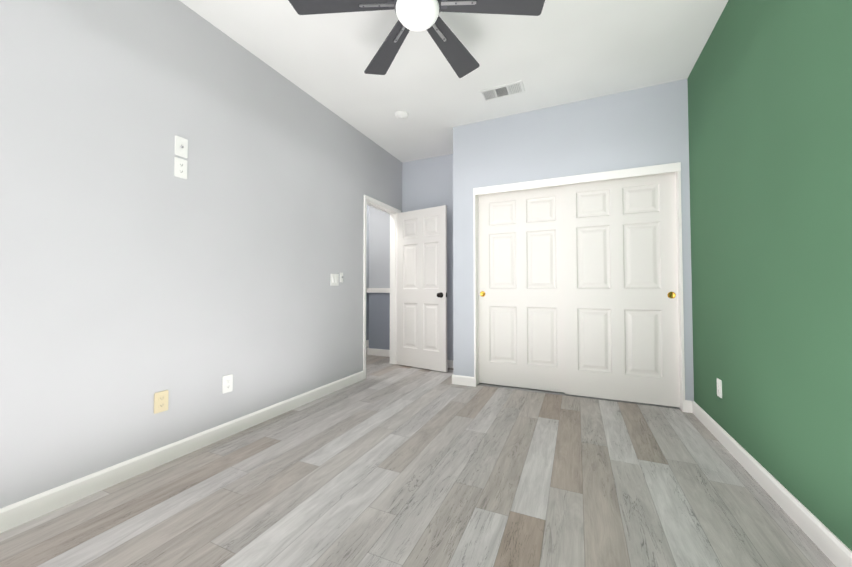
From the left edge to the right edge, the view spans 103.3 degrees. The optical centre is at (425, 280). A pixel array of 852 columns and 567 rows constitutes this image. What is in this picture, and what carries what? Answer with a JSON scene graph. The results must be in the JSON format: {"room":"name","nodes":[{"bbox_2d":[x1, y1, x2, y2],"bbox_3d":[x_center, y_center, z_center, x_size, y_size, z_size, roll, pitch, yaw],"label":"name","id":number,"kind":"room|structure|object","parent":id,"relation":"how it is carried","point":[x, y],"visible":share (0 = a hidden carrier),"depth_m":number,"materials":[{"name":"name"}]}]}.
{"room":"empty bedroom","nodes":[
{"label":"empty bedroom","id":0,"kind":"room"},
{"bbox_2d":[0,0,401,507],"bbox_3d":[-1.425,-0.314,2.294,0.120,2.740,5.360,-1,-2,24],"label":"wall","id":1,"kind":"structure","parent":0,"point":[136,274],"depth_m":1.91,"materials":[{"name":"grey paint"}]},
{"bbox_2d":[154,390,168,413],"bbox_3d":[-1.509,0.691,1.922,0.008,0.115,0.070,-1,-2,24],"label":"electrical outlet","id":2,"kind":"object","parent":1,"relation":"attached to","point":[161,401],"visible":1,"depth_m":1.92,"materials":[{"name":"beige plastic"}]},
{"bbox_2d":[174,157,186,178],"bbox_3d":[-1.476,-0.676,2.030,0.008,0.115,0.070,-1,-2,24],"label":"outlet","id":3,"kind":"object","parent":1,"relation":"attached to","point":[180,167],"visible":1,"depth_m":2.03,"materials":[{"name":"white plastic"}]},
{"bbox_2d":[175,135,187,157],"bbox_3d":[-1.472,-0.806,2.032,0.017,0.115,0.070,-1,-2,24],"label":"outlet","id":4,"kind":"object","parent":1,"relation":"attached to","point":[181,146],"visible":1,"depth_m":2.03,"materials":[{"name":"white plastic"}]},
{"bbox_2d":[0,371,363,532],"bbox_3d":[-1.551,0.996,1.814,0.014,0.095,4.203,-1,-2,24],"label":"baseboard","id":5,"kind":"structure","parent":1,"relation":"attached to","point":[13,515],"depth_m":1.83,"materials":[{"name":"white wood"}]},
{"bbox_2d":[222,374,232,393],"bbox_3d":[-1.345,0.701,2.287,0.008,0.115,0.070,-1,-2,24],"label":"electrical outlet","id":6,"kind":"object","parent":1,"relation":"attached to","point":[227,383],"visible":1,"depth_m":2.28,"materials":[{"name":"white plastic"}]},
{"bbox_2d":[330,274,338,285],"bbox_3d":[-0.894,-0.008,3.309,0.013,0.115,0.116,-1,-2,24],"label":"light switch","id":7,"kind":"object","parent":1,"relation":"attached to","point":[334,279],"visible":1,"depth_m":3.30,"materials":[{"name":"white plastic"}]},
{"bbox_2d":[363,195,400,378],"bbox_3d":[-0.580,0.076,4.172,0.156,2.057,0.850,-1,-2,24],"label":"door frame","id":8,"kind":"structure","parent":1,"relation":"attached to","point":[393,306],"depth_m":4.49,"materials":[{"name":"white wood"}]},
{"bbox_2d":[397,205,446,371],"bbox_3d":[-0.066,0.097,4.260,0.766,1.996,0.169,-1,-2,35],"label":"room door","id":9,"kind":"structure","parent":1,"relation":"in","point":[421,288],"depth_m":4.22,"materials":[{"name":"white wood"}]},
{"bbox_2d":[366,205,368,339],"bbox_3d":[-1.942,-0.268,4.075,0.120,2.740,8.190,-1,-2,24],"label":"wall","id":10,"kind":"structure","parent":0,"point":[367,286],"depth_m":5.96,"materials":[{"name":"grey paint"}]},
{"bbox_2d":[369,206,389,349],"bbox_3d":[-0.570,-0.241,5.098,0.610,2.740,0.120,-1,-2,24],"label":"wall","id":11,"kind":"structure","parent":0,"point":[379,276],"depth_m":5.09,"materials":[{"name":"grey paint"}]},
{"bbox_2d":[368,288,389,292],"bbox_3d":[-0.594,0.147,5.022,0.600,0.070,0.020,-1,-2,24],"label":"trim","id":12,"kind":"structure","parent":11,"relation":"attached to","point":[377,290],"depth_m":5.06,"materials":[{"name":"white wood"}]},
{"bbox_2d":[368,348,389,356],"bbox_3d":[-0.592,1.077,5.001,0.600,0.100,0.014,-1,-2,24],"label":"baseboard","id":13,"kind":"structure","parent":11,"relation":"attached to","point":[379,352],"depth_m":5.04,"materials":[{"name":"white wood"}]},
{"bbox_2d":[0,346,835,566],"bbox_3d":[0.042,1.109,3.151,4.468,0.060,8.190,-1,-2,24],"label":"floor","id":14,"kind":"structure","parent":0,"point":[385,463],"depth_m":1.62,"materials":[{"name":"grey laminate"}]},
{"bbox_2d":[402,154,452,359],"bbox_3d":[1.137,-0.269,4.018,3.148,2.740,0.120,-1,-2,24],"label":"wall","id":15,"kind":"structure","parent":0,"point":[427,182],"depth_m":4.42,"materials":[{"name":"grey paint"}]},
{"bbox_2d":[447,360,452,367],"bbox_3d":[0.117,1.063,4.363,0.975,0.095,0.020,-1,-2,24],"label":"baseboard","id":16,"kind":"structure","parent":15,"relation":"attached to","point":[449,362],"depth_m":4.28,"materials":[{"name":"white wood"}]},
{"bbox_2d":[179,0,727,162],"bbox_3d":[0.042,-1.700,3.224,4.468,0.080,8.190,-1,-2,24],"label":"ceiling","id":17,"kind":"structure","parent":0,"point":[556,52],"depth_m":2.52,"materials":[{"name":"white paint"}]},
{"bbox_2d":[395,111,407,119],"bbox_3d":[-0.242,-1.637,3.356,0.134,0.040,0.134,-1,-2,24],"label":"smoke detector","id":18,"kind":"object","parent":17,"relation":"attached to","point":[401,115],"visible":1,"depth_m":3.32,"materials":[{"name":"white plastic"}]},
{"bbox_2d":[288,0,544,77],"bbox_3d":[-0.044,-1.518,1.762,1.269,0.362,1.325,-1,-2,24],"label":"fan","id":19,"kind":"object","parent":17,"relation":"hanging from","point":[417,15],"visible":1,"depth_m":1.80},
{"bbox_2d":[479,80,524,101],"bbox_3d":[0.669,-1.663,2.970,0.370,0.008,0.185,-1,-2,24],"label":"ceiling vent","id":20,"kind":"object","parent":17,"relation":"in","point":[503,91],"visible":1,"depth_m":2.96,"materials":[{"name":"white metal"}]},
{"bbox_2d":[453,79,693,401],"bbox_3d":[1.365,-0.283,3.480,2.053,2.740,0.675,-1,-2,24],"label":"wall","id":21,"kind":"structure","parent":0,"point":[642,127],"depth_m":3.16,"materials":[{"name":"paint"}]},
{"bbox_2d":[452,375,463,383],"bbox_3d":[0.414,1.049,3.853,0.014,0.095,0.669,-1,-2,24],"label":"baseboard","id":22,"kind":"structure","parent":21,"relation":"attached to","point":[456,379],"depth_m":3.53,"materials":[{"name":"white wood"}]},
{"bbox_2d":[478,185,564,392],"bbox_3d":[0.970,0.073,3.411,0.889,1.999,0.038,-1,-2,24],"label":"closet door","id":23,"kind":"structure","parent":21,"relation":"in","point":[521,288],"depth_m":3.40,"materials":[{"name":"white wood"}]},
{"bbox_2d":[478,383,679,408],"bbox_3d":[1.344,1.077,3.194,1.728,0.006,0.090,-1,-2,24],"label":"trim","id":24,"kind":"structure","parent":21,"relation":"attached to","point":[523,389],"depth_m":3.23,"materials":[{"name":"silver metal"}]},
{"bbox_2d":[473,162,684,411],"bbox_3d":[1.330,0.057,3.189,1.764,2.045,0.168,-1,-2,24],"label":"trim","id":25,"kind":"structure","parent":21,"relation":"attached to","point":[630,172],"depth_m":3.01,"materials":[{"name":"white wood"}]},
{"bbox_2d":[563,172,679,406],"bbox_3d":[1.717,0.064,3.027,0.889,1.999,0.038,-1,-2,24],"label":"closet door","id":26,"kind":"structure","parent":21,"relation":"in","point":[621,318],"depth_m":3.00,"materials":[{"name":"white wood"}]},
{"bbox_2d":[687,0,851,550],"bbox_3d":[1.286,-0.357,0.646,0.120,2.740,4.565,-1,-2,24],"label":"wall","id":27,"kind":"structure","parent":0,"point":[770,121],"depth_m":1.55,"materials":[{"name":"green paint"}]},
{"bbox_2d":[717,378,721,397],"bbox_3d":[1.933,0.709,2.222,0.008,0.115,0.070,-1,-2,24],"label":"electrical outlet","id":28,"kind":"object","parent":27,"relation":"attached to","point":[719,387],"visible":0.98,"depth_m":2.21,"materials":[{"name":"white plastic"}]},
{"bbox_2d":[688,400,851,566],"bbox_3d":[1.243,0.967,0.696,0.028,0.095,4.445,-1,-2,24],"label":"baseboard","id":29,"kind":"structure","parent":27,"relation":"attached to","point":[833,548],"depth_m":1.52,"materials":[{"name":"white wood"}]}
]}

